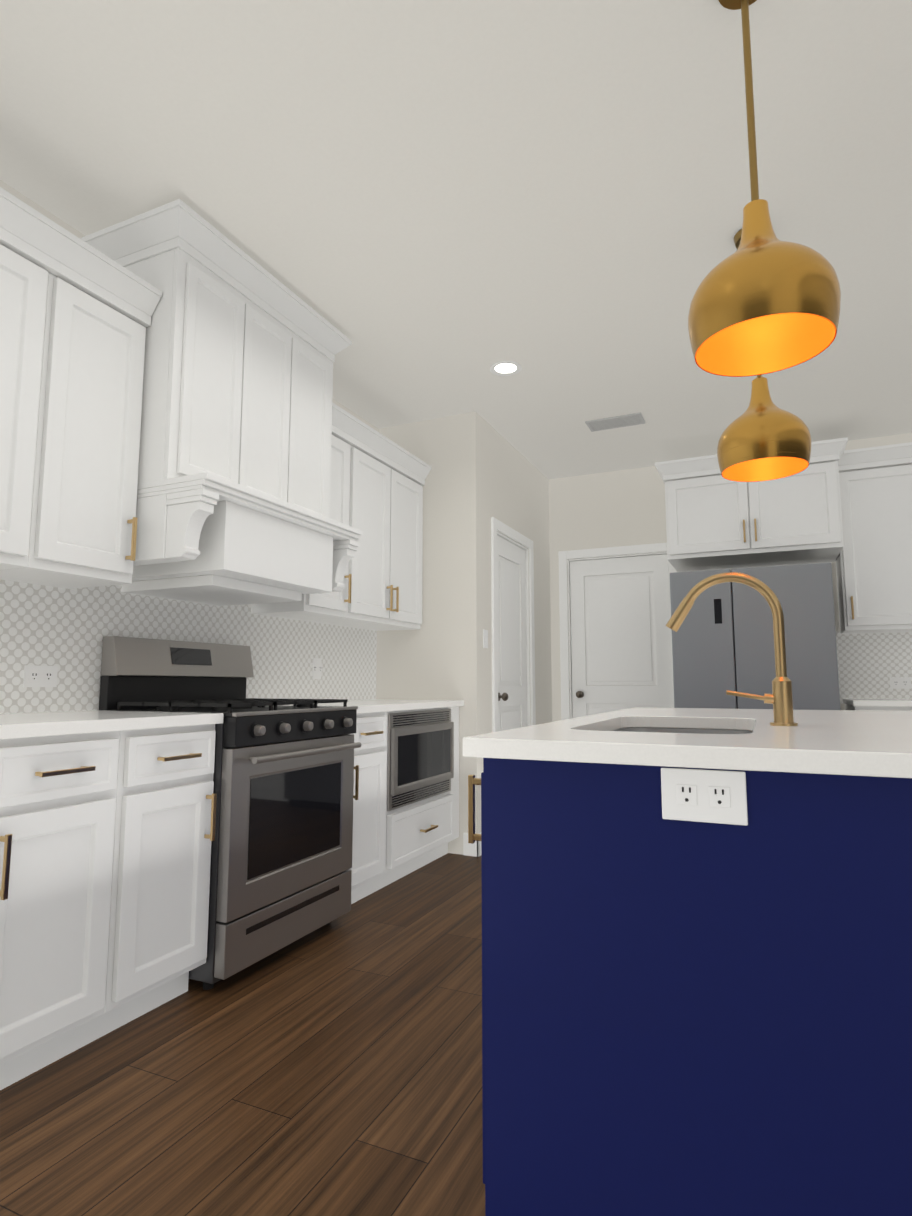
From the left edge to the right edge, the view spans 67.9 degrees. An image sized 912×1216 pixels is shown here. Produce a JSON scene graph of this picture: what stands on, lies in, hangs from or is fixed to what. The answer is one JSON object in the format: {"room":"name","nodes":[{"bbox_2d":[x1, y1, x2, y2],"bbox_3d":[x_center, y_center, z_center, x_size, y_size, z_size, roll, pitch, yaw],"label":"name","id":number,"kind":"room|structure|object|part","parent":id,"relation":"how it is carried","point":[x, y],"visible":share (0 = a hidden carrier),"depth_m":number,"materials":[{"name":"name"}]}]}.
{"room":"kitchen","nodes":[
{"label":"kitchen","id":0,"kind":"room"},
{"bbox_2d":[0,180,378,431],"bbox_3d":[-1.640,-0.115,2.171,0.120,2.740,8.530,-3,-7,24],"label":"wall","id":1,"kind":"structure","parent":0,"point":[34,205],"depth_m":2.51,"materials":[{"name":"paint"}]},
{"bbox_2d":[0,219,63,574],"bbox_3d":[-1.549,-0.632,1.850,0.342,0.976,0.640,-3,-7,24],"label":"upper cabinet","id":2,"kind":"object","parent":1,"relation":"attached to","point":[29,272],"depth_m":2.02,"materials":[{"name":"white wood"}]},
{"bbox_2d":[0,259,153,588],"bbox_3d":[-1.340,-0.581,2.306,0.342,0.976,0.367,-3,-7,24],"label":"upper cabinet","id":3,"kind":"object","parent":1,"relation":"attached to","point":[76,312],"depth_m":2.24,"materials":[{"name":"white wood"}]},
{"bbox_2d":[0,580,376,713],"bbox_3d":[-1.502,0.071,2.303,0.005,0.640,4.720,-3,-7,24],"label":"backsplash","id":4,"kind":"structure","parent":1,"relation":"attached to","point":[65,630],"depth_m":2.77,"materials":[{"name":"tile"}]},
{"bbox_2d":[23,665,57,686],"bbox_3d":[-1.454,0.240,2.373,0.008,0.075,0.118,-3,-7,24],"label":"electrical outlet","id":5,"kind":"object","parent":4,"relation":"attached to","point":[39,676],"visible":1,"depth_m":2.37,"materials":[{"name":"white plastic"}]},
{"bbox_2d":[312,658,321,678],"bbox_3d":[-0.786,0.344,3.835,0.008,0.118,0.084,-3,-7,24],"label":"electrical outlet","id":6,"kind":"object","parent":4,"relation":"attached to","point":[317,667],"visible":1,"depth_m":3.83,"materials":[{"name":"white plastic"}]},
{"bbox_2d":[80,199,361,605],"bbox_3d":[-0.925,-0.709,2.867,0.645,1.325,1.088,-3,-7,24],"label":"range hood","id":7,"kind":"object","parent":1,"relation":"attached to","point":[242,348],"visible":0.94,"depth_m":2.58,"materials":[{"name":"white wood"}]},
{"bbox_2d":[251,423,355,622],"bbox_3d":[-0.789,-0.446,3.506,0.342,0.976,0.357,-3,-7,24],"label":"upper cabinet","id":8,"kind":"object","parent":1,"relation":"attached to","point":[331,607],"depth_m":3.52,"materials":[{"name":"white wood"}]},
{"bbox_2d":[323,435,424,630],"bbox_3d":[-0.539,-0.385,4.050,0.342,0.976,0.846,-3,-7,24],"label":"upper cabinet","id":9,"kind":"object","parent":1,"relation":"attached to","point":[387,573],"depth_m":3.95,"materials":[{"name":"white wood"}]},
{"bbox_2d":[0,853,484,1215],"bbox_3d":[1.643,1.189,1.242,6.740,0.060,9.840,-3,-7,24],"label":"floor","id":10,"kind":"structure","parent":0,"point":[333,1068],"depth_m":1.70,"materials":[{"name":"brown wood"}]},
{"bbox_2d":[0,731,131,1089],"bbox_3d":[-1.397,0.768,1.701,0.612,0.880,0.760,-3,-7,24],"label":"base cabinet","id":11,"kind":"object","parent":10,"relation":"on","point":[107,825],"depth_m":1.78,"materials":[{"name":"white wood"}]},
{"bbox_2d":[0,711,223,742],"bbox_3d":[-1.629,0.254,1.228,0.627,0.036,2.668,-3,-7,24],"label":"countertop","id":12,"kind":"structure","parent":11,"relation":"on","point":[40,725],"depth_m":1.96,"materials":[{"name":"white stone"}]},
{"bbox_2d":[116,723,221,1028],"bbox_3d":[-1.161,0.826,2.215,0.612,0.880,0.378,-3,-7,24],"label":"base cabinet","id":13,"kind":"object","parent":10,"relation":"on","point":[172,801],"depth_m":2.10,"materials":[{"name":"white wood"}]},
{"bbox_2d":[99,636,360,989],"bbox_3d":[-0.870,0.725,2.724,0.727,1.195,0.754,-3,-7,24],"label":"range","id":14,"kind":"object","parent":10,"relation":"on","point":[281,850],"visible":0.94,"depth_m":2.56,"materials":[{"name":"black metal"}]},
{"bbox_3d":[-0.869,0.657,2.732,0.594,1.000,0.554,-3,-7,24],"label":"glass","id":15,"kind":"part","parent":14,"relation":"part of","materials":[{"name":"black glass"}]},
{"bbox_3d":[-0.569,0.553,2.606,0.065,0.024,0.654,-3,-7,24],"label":"handle","id":16,"kind":"part","parent":14,"relation":"part of","materials":[{"name":"silver metal"}]},
{"bbox_2d":[350,707,395,903],"bbox_3d":[-0.680,0.942,3.244,0.628,0.880,0.378,-3,-7,24],"label":"base cabinet","id":17,"kind":"object","parent":10,"relation":"on","point":[373,868],"depth_m":3.20,"materials":[{"name":"white wood"}]},
{"bbox_2d":[396,703,459,879],"bbox_3d":[-0.443,1.000,3.759,0.628,0.880,0.760,-3,-7,24],"label":"base cabinet","id":18,"kind":"object","parent":10,"relation":"on","point":[427,738],"depth_m":3.66,"materials":[{"name":"white wood"}]},
{"bbox_2d":[289,699,463,710],"bbox_3d":[-0.496,0.532,3.696,0.627,0.036,1.264,-3,-7,24],"label":"countertop","id":19,"kind":"structure","parent":18,"relation":"on","point":[373,704],"depth_m":3.63,"materials":[{"name":"white stone"}]},
{"bbox_2d":[386,708,453,811],"bbox_3d":[-0.174,0.795,3.658,0.036,0.473,0.716,-3,-7,24],"label":"microwave","id":20,"kind":"object","parent":18,"relation":"in","point":[420,741],"depth_m":3.58,"materials":[{"name":"silver metal"}]},
{"bbox_2d":[468,760,911,1215],"bbox_3d":[0.833,0.780,1.807,1.042,0.880,1.753,-3,-7,24],"label":"kitchen island","id":21,"kind":"object","parent":10,"relation":"on","point":[697,960],"depth_m":1.07,"materials":[{"name":"blue wood"}]},
{"bbox_2d":[463,708,911,779],"bbox_3d":[0.861,0.325,1.850,1.045,0.035,1.805,-3,-7,24],"label":"island countertop","id":22,"kind":"structure","parent":21,"relation":"on","point":[849,744],"depth_m":1.19,"materials":[{"name":"white stone"}]},
{"bbox_2d":[611,720,750,731],"bbox_3d":[0.552,0.406,1.703,0.415,0.184,0.760,-3,-7,24],"label":"sink","id":23,"kind":"object","parent":22,"relation":"in","point":[632,725],"depth_m":2.05,"materials":[{"name":"grey metal"}]},
{"bbox_2d":[666,572,798,723],"bbox_3d":[0.679,0.099,1.691,0.295,0.379,0.060,-3,-7,24],"label":"faucet","id":24,"kind":"object","parent":22,"relation":"on","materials":[{"name":"gold metal"}]},
{"bbox_2d":[660,767,747,825],"bbox_3d":[0.400,0.304,1.095,0.130,0.083,0.008,-3,-7,24],"label":"outlet","id":25,"kind":"object","parent":21,"relation":"attached to","point":[688,796],"depth_m":1.09,"materials":[{"name":"white plastic"}]},
{"bbox_2d":[670,562,840,709],"bbox_3d":[2.008,0.650,4.555,0.950,1.752,0.736,-3,-7,24],"label":"refrigerator","id":26,"kind":"object","parent":10,"relation":"on","point":[722,639],"visible":0.35,"depth_m":4.26,"materials":[{"name":"grey metal"}]},
{"bbox_2d":[843,698,911,710],"bbox_3d":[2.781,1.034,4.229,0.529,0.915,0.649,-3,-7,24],"label":"countertop","id":27,"kind":"structure","parent":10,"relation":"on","point":[879,704],"depth_m":4.08,"materials":[{"name":"white stone"}]},
{"bbox_2d":[376,411,483,854],"bbox_3d":[-0.174,0.131,4.363,0.715,2.740,0.120,-3,-7,24],"label":"wall","id":28,"kind":"structure","parent":0,"point":[438,654],"depth_m":4.29,"materials":[{"name":"paint"}]},
{"bbox_2d":[470,832,480,856],"bbox_3d":[0.169,1.417,4.122,0.040,0.130,0.260,-3,-7,24],"label":"baseboard","id":29,"kind":"structure","parent":28,"relation":"attached to","point":[471,849],"depth_m":4.01,"materials":[{"name":"white wood"}]},
{"bbox_2d":[0,0,911,479],"bbox_3d":[1.643,-1.593,1.554,6.740,0.060,9.840,-3,-7,24],"label":"ceiling","id":30,"kind":"structure","parent":0,"point":[434,208],"depth_m":2.30,"materials":[{"name":"paint"}]},
{"bbox_2d":[490,361,521,375],"bbox_3d":[0.273,-1.314,3.712,0.176,0.011,0.176,-3,-7,24],"label":"recessed light","id":31,"kind":"object","parent":30,"relation":"in","point":[505,368],"visible":0.96,"depth_m":3.72,"materials":[{"name":"white plastic"}]},
{"bbox_2d":[585,412,644,431],"bbox_3d":[1.055,-1.229,4.482,0.360,0.010,0.180,-3,-7,24],"label":"ceiling vent","id":32,"kind":"object","parent":30,"relation":"in","point":[616,422],"visible":1,"depth_m":4.47,"materials":[{"name":"grey metal"}]},
{"bbox_2d":[717,229,810,481],"bbox_3d":[1.144,-0.977,2.566,0.320,0.935,0.320,-3,-7,24],"label":"pendant light","id":33,"kind":"object","parent":30,"relation":"hanging from","point":[763,437],"visible":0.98,"depth_m":2.44,"materials":[{"name":"gold metal"}]},
{"bbox_3d":[1.144,-0.691,2.534,0.320,0.359,0.320,-3,-7,24],"label":"lamp shade","id":34,"kind":"part","parent":33,"relation":"part of","materials":[{"name":"gold metal"}]},
{"bbox_2d":[688,0,840,376],"bbox_3d":[0.704,-1.073,1.606,0.320,0.958,0.320,-3,-7,24],"label":"pendant light","id":35,"kind":"object","parent":30,"relation":"hanging from","point":[765,300],"visible":1,"depth_m":1.53,"materials":[{"name":"gold metal"}]},
{"bbox_3d":[0.704,-1.250,1.626,0.132,0.601,0.132,-3,-7,24],"label":"rod","id":36,"kind":"part","parent":35,"relation":"part of","materials":[{"name":"gold metal"}]},
{"bbox_3d":[0.704,-0.775,1.573,0.320,0.359,0.320,-3,-7,24],"label":"lamp shade","id":37,"kind":"part","parent":35,"relation":"part of","materials":[{"name":"gold metal"}]},
{"bbox_2d":[483,419,551,733],"bbox_3d":[0.426,0.198,4.959,0.120,2.740,1.470,-3,-7,24],"label":"wall","id":38,"kind":"structure","parent":0,"point":[515,490],"depth_m":5.08,"materials":[{"name":"paint"}]},
{"bbox_2d":[483,629,487,647],"bbox_3d":[0.189,0.195,4.278,0.010,0.115,0.070,-3,-7,24],"label":"switch plate","id":39,"kind":"object","parent":38,"relation":"attached to","point":[485,638],"visible":1,"depth_m":4.27,"materials":[{"name":"white plastic"}]},
{"bbox_2d":[491,517,535,731],"bbox_3d":[0.377,0.492,4.750,0.172,2.110,0.850,-3,-7,24],"label":"door","id":40,"kind":"structure","parent":38,"relation":"attached to","point":[512,645],"depth_m":4.81,"materials":[{"name":"white wood"}]},
{"bbox_3d":[0.309,0.586,4.471,0.074,0.056,0.055,-3,-7,24],"label":"knob","id":41,"kind":"part","parent":40,"relation":"part of","materials":[{"name":"brown metal"}]},
{"bbox_2d":[549,433,911,721],"bbox_3d":[1.757,0.228,5.224,3.510,2.740,0.120,-3,-7,24],"label":"wall","id":42,"kind":"structure","parent":0,"point":[627,507],"depth_m":5.52,"materials":[{"name":"paint"}]},
{"bbox_2d":[558,543,676,719],"bbox_3d":[1.306,0.561,5.363,0.955,2.110,0.172,-3,-7,24],"label":"door","id":43,"kind":"structure","parent":42,"relation":"attached to","point":[621,653],"depth_m":5.41,"materials":[{"name":"white wood"}]},
{"bbox_3d":[0.993,0.695,5.438,0.055,0.056,0.074,-3,-7,24],"label":"knob","id":44,"kind":"part","parent":43,"relation":"part of","materials":[{"name":"brown metal"}]},
{"bbox_2d":[663,453,846,571],"bbox_3d":[2.069,-0.627,4.763,1.066,0.596,0.612,-3,-7,24],"label":"upper cabinet","id":45,"kind":"object","parent":42,"relation":"attached to","point":[714,522],"depth_m":4.50,"materials":[{"name":"white wood"}]},
{"bbox_2d":[835,453,911,633],"bbox_3d":[2.849,-0.396,4.529,0.518,1.106,0.342,-3,-7,24],"label":"upper cabinet","id":46,"kind":"object","parent":42,"relation":"attached to","point":[849,512],"depth_m":4.40,"materials":[{"name":"white wood"}]},
{"bbox_2d":[836,631,911,702],"bbox_3d":[2.886,0.401,4.617,0.610,0.500,0.005,-3,-7,24],"label":"backsplash","id":47,"kind":"structure","parent":42,"relation":"attached to","point":[870,665],"depth_m":4.63,"materials":[{"name":"tile"}]},
{"bbox_2d":[890,677,910,688],"bbox_3d":[2.988,0.505,4.551,0.118,0.075,0.008,-3,-7,24],"label":"electrical outlet","id":48,"kind":"object","parent":47,"relation":"attached to","point":[900,682],"visible":1,"depth_m":4.55,"materials":[{"name":"white plastic"}]}
]}

